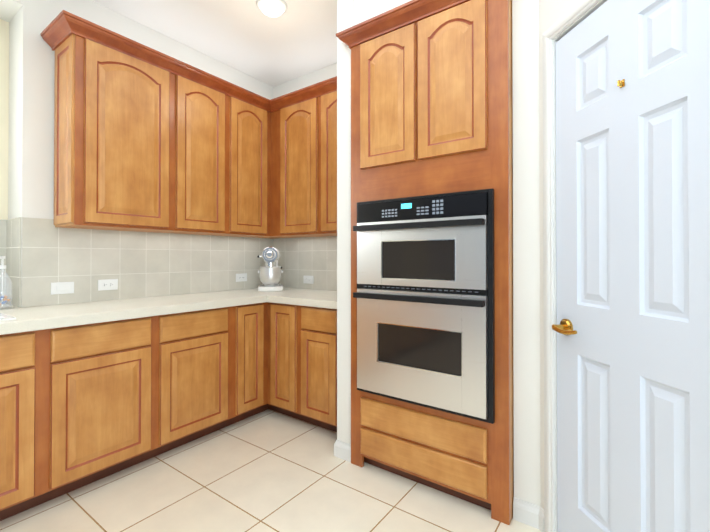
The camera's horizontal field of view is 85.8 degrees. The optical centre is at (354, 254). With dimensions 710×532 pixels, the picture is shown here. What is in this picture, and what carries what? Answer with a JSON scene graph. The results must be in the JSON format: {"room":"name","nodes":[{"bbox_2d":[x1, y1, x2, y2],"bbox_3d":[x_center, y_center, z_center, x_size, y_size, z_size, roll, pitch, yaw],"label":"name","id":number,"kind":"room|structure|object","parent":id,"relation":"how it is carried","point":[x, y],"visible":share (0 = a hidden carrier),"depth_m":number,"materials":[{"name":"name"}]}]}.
{"room":"kitchen","nodes":[
{"label":"kitchen","id":0,"kind":"room"},
{"bbox_2d":[0,0,272,307],"bbox_3d":[-2.583,-0.210,1.703,0.600,2.840,5.900,0,-1,36],"label":"wall","id":1,"kind":"structure","parent":0,"point":[27,61],"depth_m":2.26,"materials":[{"name":"white paint"}]},
{"bbox_2d":[0,219,11,304],"bbox_3d":[-2.907,0.037,1.213,0.007,0.509,2.730,0,-1,36],"label":"backsplash","id":2,"kind":"structure","parent":1,"relation":"attached to","point":[5,225],"depth_m":2.29,"materials":[{"name":"tile"}]},
{"bbox_2d":[61,18,176,233],"bbox_3d":[-1.483,-0.723,2.426,0.319,1.124,0.505,0,-1,36],"label":"upper cabinet","id":3,"kind":"object","parent":1,"relation":"attached to","point":[147,139],"depth_m":2.26,"materials":[{"name":"orange wood"}]},
{"bbox_2d":[12,217,271,307],"bbox_3d":[-1.334,0.049,2.908,0.007,0.509,1.877,0,-1,36],"label":"backsplash","id":4,"kind":"structure","parent":1,"relation":"attached to","point":[142,264],"depth_m":2.58,"materials":[{"name":"tile"}]},
{"bbox_2d":[51,282,73,294],"bbox_3d":[-1.760,0.202,2.301,0.010,0.070,0.115,0,-1,36],"label":"light switch","id":5,"kind":"object","parent":4,"relation":"attached to","point":[62,287],"visible":1,"depth_m":2.30,"materials":[{"name":"white plastic"}]},
{"bbox_2d":[98,279,117,290],"bbox_3d":[-1.616,0.198,2.502,0.008,0.070,0.115,0,-1,36],"label":"electrical outlet","id":6,"kind":"object","parent":4,"relation":"attached to","point":[108,284],"visible":1,"depth_m":2.50,"materials":[{"name":"white plastic"}]},
{"bbox_2d":[236,273,246,281],"bbox_3d":[-0.997,0.202,3.357,0.008,0.070,0.115,0,-1,36],"label":"electrical outlet","id":7,"kind":"object","parent":4,"relation":"attached to","point":[241,277],"visible":1,"depth_m":3.35,"materials":[{"name":"white plastic"}]},
{"bbox_2d":[177,62,232,235],"bbox_3d":[-1.211,-0.720,2.802,0.319,1.124,0.425,0,-1,36],"label":"upper cabinet","id":8,"kind":"object","parent":1,"relation":"attached to","point":[204,101],"depth_m":2.72,"materials":[{"name":"orange wood"}]},
{"bbox_2d":[225,86,268,237],"bbox_3d":[-0.973,-0.718,3.130,0.319,1.124,0.385,0,-1,36],"label":"upper cabinet","id":9,"kind":"object","parent":1,"relation":"attached to","point":[249,160],"depth_m":3.04,"materials":[{"name":"orange wood"}]},
{"bbox_2d":[92,0,336,86],"bbox_3d":[-0.517,-1.692,0.219,5.900,0.100,5.900,0,-1,36],"label":"ceiling","id":10,"kind":"structure","parent":0,"point":[298,38],"depth_m":2.77,"materials":[{"name":"white paint"}]},
{"bbox_2d":[256,0,286,16],"bbox_3d":[-0.540,-1.598,2.486,0.196,0.054,0.196,0,-1,36],"label":"flush ceiling light","id":11,"kind":"object","parent":10,"relation":"attached to","point":[273,8],"visible":1,"depth_m":2.46,"materials":[{"name":"white glass"}]},
{"bbox_2d":[0,409,540,531],"bbox_3d":[-0.517,1.248,0.197,5.900,0.100,5.900,0,-1,36],"label":"floor","id":12,"kind":"structure","parent":0,"point":[268,470],"depth_m":1.91,"materials":[{"name":"tile"}]},
{"bbox_2d":[0,329,47,520],"bbox_3d":[-1.829,0.778,1.734,0.572,0.864,0.513,0,-1,36],"label":"base cabinet","id":13,"kind":"object","parent":12,"relation":"on","point":[23,355],"depth_m":1.72,"materials":[{"name":"brown wood"}]},
{"bbox_2d":[0,288,303,334],"bbox_3d":[-1.996,0.316,1.705,0.900,0.059,4.598,0,-1,36],"label":"countertop","id":14,"kind":"structure","parent":13,"relation":"on","point":[20,320],"depth_m":2.16,"materials":[{"name":"white stone"}]},
{"bbox_2d":[0,256,13,309],"bbox_3d":[-1.930,0.153,2.091,0.112,0.289,0.112,0,-1,36],"label":"soap bottle","id":15,"kind":"object","parent":14,"relation":"on","point":[4,299],"visible":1,"depth_m":2.09,"materials":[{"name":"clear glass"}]},
{"bbox_2d":[0,313,15,320],"bbox_3d":[-1.990,0.314,1.529,0.484,0.057,0.864,0,-1,36],"label":"sink","id":16,"kind":"object","parent":14,"relation":"in","point":[3,317],"depth_m":1.74,"materials":[{"name":"white ceramic"}]},
{"bbox_2d":[257,247,282,291],"bbox_3d":[-0.728,0.119,3.309,0.320,0.375,0.320,0,-1,36],"label":"stand mixer","id":17,"kind":"object","parent":14,"relation":"on","point":[270,271],"visible":1,"depth_m":3.17,"materials":[{"name":"silver metal"}]},
{"bbox_2d":[48,315,159,500],"bbox_3d":[-1.526,0.781,2.152,0.572,0.864,0.520,0,-1,36],"label":"base cabinet","id":18,"kind":"object","parent":12,"relation":"on","point":[83,405],"depth_m":1.97,"materials":[{"name":"brown wood"}]},
{"bbox_2d":[160,306,235,453],"bbox_3d":[-1.221,0.784,2.574,0.572,0.864,0.521,0,-1,36],"label":"base cabinet","id":19,"kind":"object","parent":12,"relation":"on","point":[198,348],"depth_m":2.41,"materials":[{"name":"brown wood"}]},
{"bbox_2d":[236,302,267,421],"bbox_3d":[-0.989,0.787,2.895,0.572,0.864,0.272,0,-1,36],"label":"base cabinet","id":20,"kind":"object","parent":12,"relation":"on","point":[251,319],"depth_m":2.76,"materials":[{"name":"brown wood"}]},
{"bbox_2d":[268,302,295,417],"bbox_3d":[-0.349,0.787,2.994,0.283,0.864,0.572,0,-1,36],"label":"base cabinet","id":21,"kind":"object","parent":12,"relation":"on","point":[281,317],"depth_m":2.78,"materials":[{"name":"brown wood"}]},
{"bbox_2d":[296,305,336,431],"bbox_3d":[-0.095,0.786,2.810,0.343,0.864,0.572,0,-1,36],"label":"base cabinet","id":22,"kind":"object","parent":12,"relation":"on","point":[316,327],"depth_m":2.58,"materials":[{"name":"brown wood"}]},
{"bbox_2d":[268,289,336,308],"bbox_3d":[-0.169,0.329,2.849,0.719,0.050,0.602,0,-1,36],"label":"countertop","id":23,"kind":"structure","parent":22,"relation":"on","point":[311,298],"depth_m":2.72,"materials":[{"name":"white stone"}]},
{"bbox_2d":[336,0,513,524],"bbox_3d":[0.514,-0.036,2.225,1.006,2.500,0.812,0,-1,36],"label":"tall cabinet","id":24,"kind":"object","parent":12,"relation":"on","point":[432,405],"visible":1,"depth_m":1.89,"materials":[{"name":"brown wood"}]},
{"bbox_2d":[353,188,494,423],"bbox_3d":[0.486,0.236,2.184,0.758,1.064,0.716,0,-1,36],"label":"wall oven","id":25,"kind":"object","parent":24,"relation":"in","point":[425,294],"depth_m":1.88,"materials":[{"name":"silver metal"}]},
{"bbox_2d":[273,63,336,290],"bbox_3d":[1.408,-0.206,2.271,5.200,2.840,0.300,0,-1,36],"label":"wall","id":26,"kind":"structure","parent":0,"point":[315,77],"depth_m":3.43,"materials":[{"name":"white paint"}]},
{"bbox_2d":[277,86,324,237],"bbox_3d":[-0.354,-0.718,3.156,0.419,1.124,0.320,0,-1,36],"label":"upper cabinet","id":27,"kind":"object","parent":26,"relation":"attached to","point":[297,111],"depth_m":3.04,"materials":[{"name":"orange wood"}]},
{"bbox_2d":[272,236,336,290],"bbox_3d":[-0.237,0.052,3.269,1.322,0.509,0.008,0,-1,36],"label":"backsplash","id":28,"kind":"structure","parent":26,"relation":"attached to","point":[316,257],"depth_m":3.39,"materials":[{"name":"tile"}]},
{"bbox_2d":[303,275,312,283],"bbox_3d":[-0.413,0.222,3.384,0.115,0.070,0.008,0,-1,36],"label":"electrical outlet","id":29,"kind":"object","parent":28,"relation":"attached to","point":[308,279],"visible":1,"depth_m":3.38,"materials":[{"name":"white plastic"}]},
{"bbox_2d":[317,78,336,235],"bbox_3d":[-0.008,-0.719,2.906,0.434,1.124,0.320,0,-1,36],"label":"upper cabinet","id":30,"kind":"object","parent":26,"relation":"attached to","point":[327,90],"depth_m":2.86,"materials":[{"name":"orange wood"}]},
{"bbox_2d":[337,0,353,444],"bbox_3d":[0.144,-0.204,2.568,0.117,2.840,0.700,0,-1,36],"label":"wall","id":31,"kind":"structure","parent":0,"point":[345,14],"depth_m":2.29,"materials":[{"name":"white paint"}]},
{"bbox_2d":[354,0,410,25],"bbox_3d":[0.553,-1.466,2.288,0.886,0.320,0.690,0,-1,36],"label":"wall","id":32,"kind":"structure","parent":0,"point":[364,10],"depth_m":2.19,"materials":[{"name":"white paint"}]},
{"bbox_2d":[512,0,540,505],"bbox_3d":[1.000,-0.208,1.976,0.193,2.840,0.655,0,-1,36],"label":"wall","id":33,"kind":"structure","parent":0,"point":[526,253],"depth_m":1.73,"materials":[{"name":"white paint"}]},
{"bbox_2d":[334,439,543,531],"bbox_3d":[0.387,1.165,2.031,1.156,0.095,0.160,0,-1,36],"label":"baseboard","id":34,"kind":"structure","parent":33,"relation":"attached to","point":[528,513],"depth_m":1.72,"materials":[{"name":"white paint"}]},
{"bbox_2d":[539,0,579,508],"bbox_3d":[0.901,-0.213,1.351,0.540,2.840,0.637,0,-1,36],"label":"wall","id":35,"kind":"structure","parent":0,"point":[551,12],"depth_m":1.18,"materials":[{"name":"white paint"}]},
{"bbox_2d":[542,0,606,531],"bbox_3d":[0.937,0.120,1.278,0.131,2.172,0.791,0,0,-9],"label":"door frame","id":36,"kind":"structure","parent":35,"relation":"attached to","point":[577,13],"depth_m":1.61,"materials":[{"name":"white paint"}]},
{"bbox_2d":[556,0,709,531],"bbox_3d":[0.911,0.152,1.274,0.035,2.085,0.659,0,0,-9],"label":"pantry door","id":37,"kind":"structure","parent":35,"relation":"in","point":[633,272],"depth_m":1.23,"materials":[{"name":"white paint"}]},
{"bbox_2d":[552,319,576,334],"bbox_3d":[0.826,0.291,1.503,0.095,0.066,0.127,0,-1,36],"label":"lever","id":38,"kind":"object","parent":37,"relation":"attached to","point":[565,327],"visible":1,"depth_m":1.51,"materials":[{"name":"gold metal"}]},
{"bbox_2d":[617,79,624,87],"bbox_3d":[0.888,-0.571,1.275,0.021,0.024,0.021,0,-1,36],"label":"hook","id":39,"kind":"object","parent":37,"relation":"attached to","point":[621,84],"visible":0.96,"depth_m":1.27,"materials":[{"name":"gold metal"}]}
]}

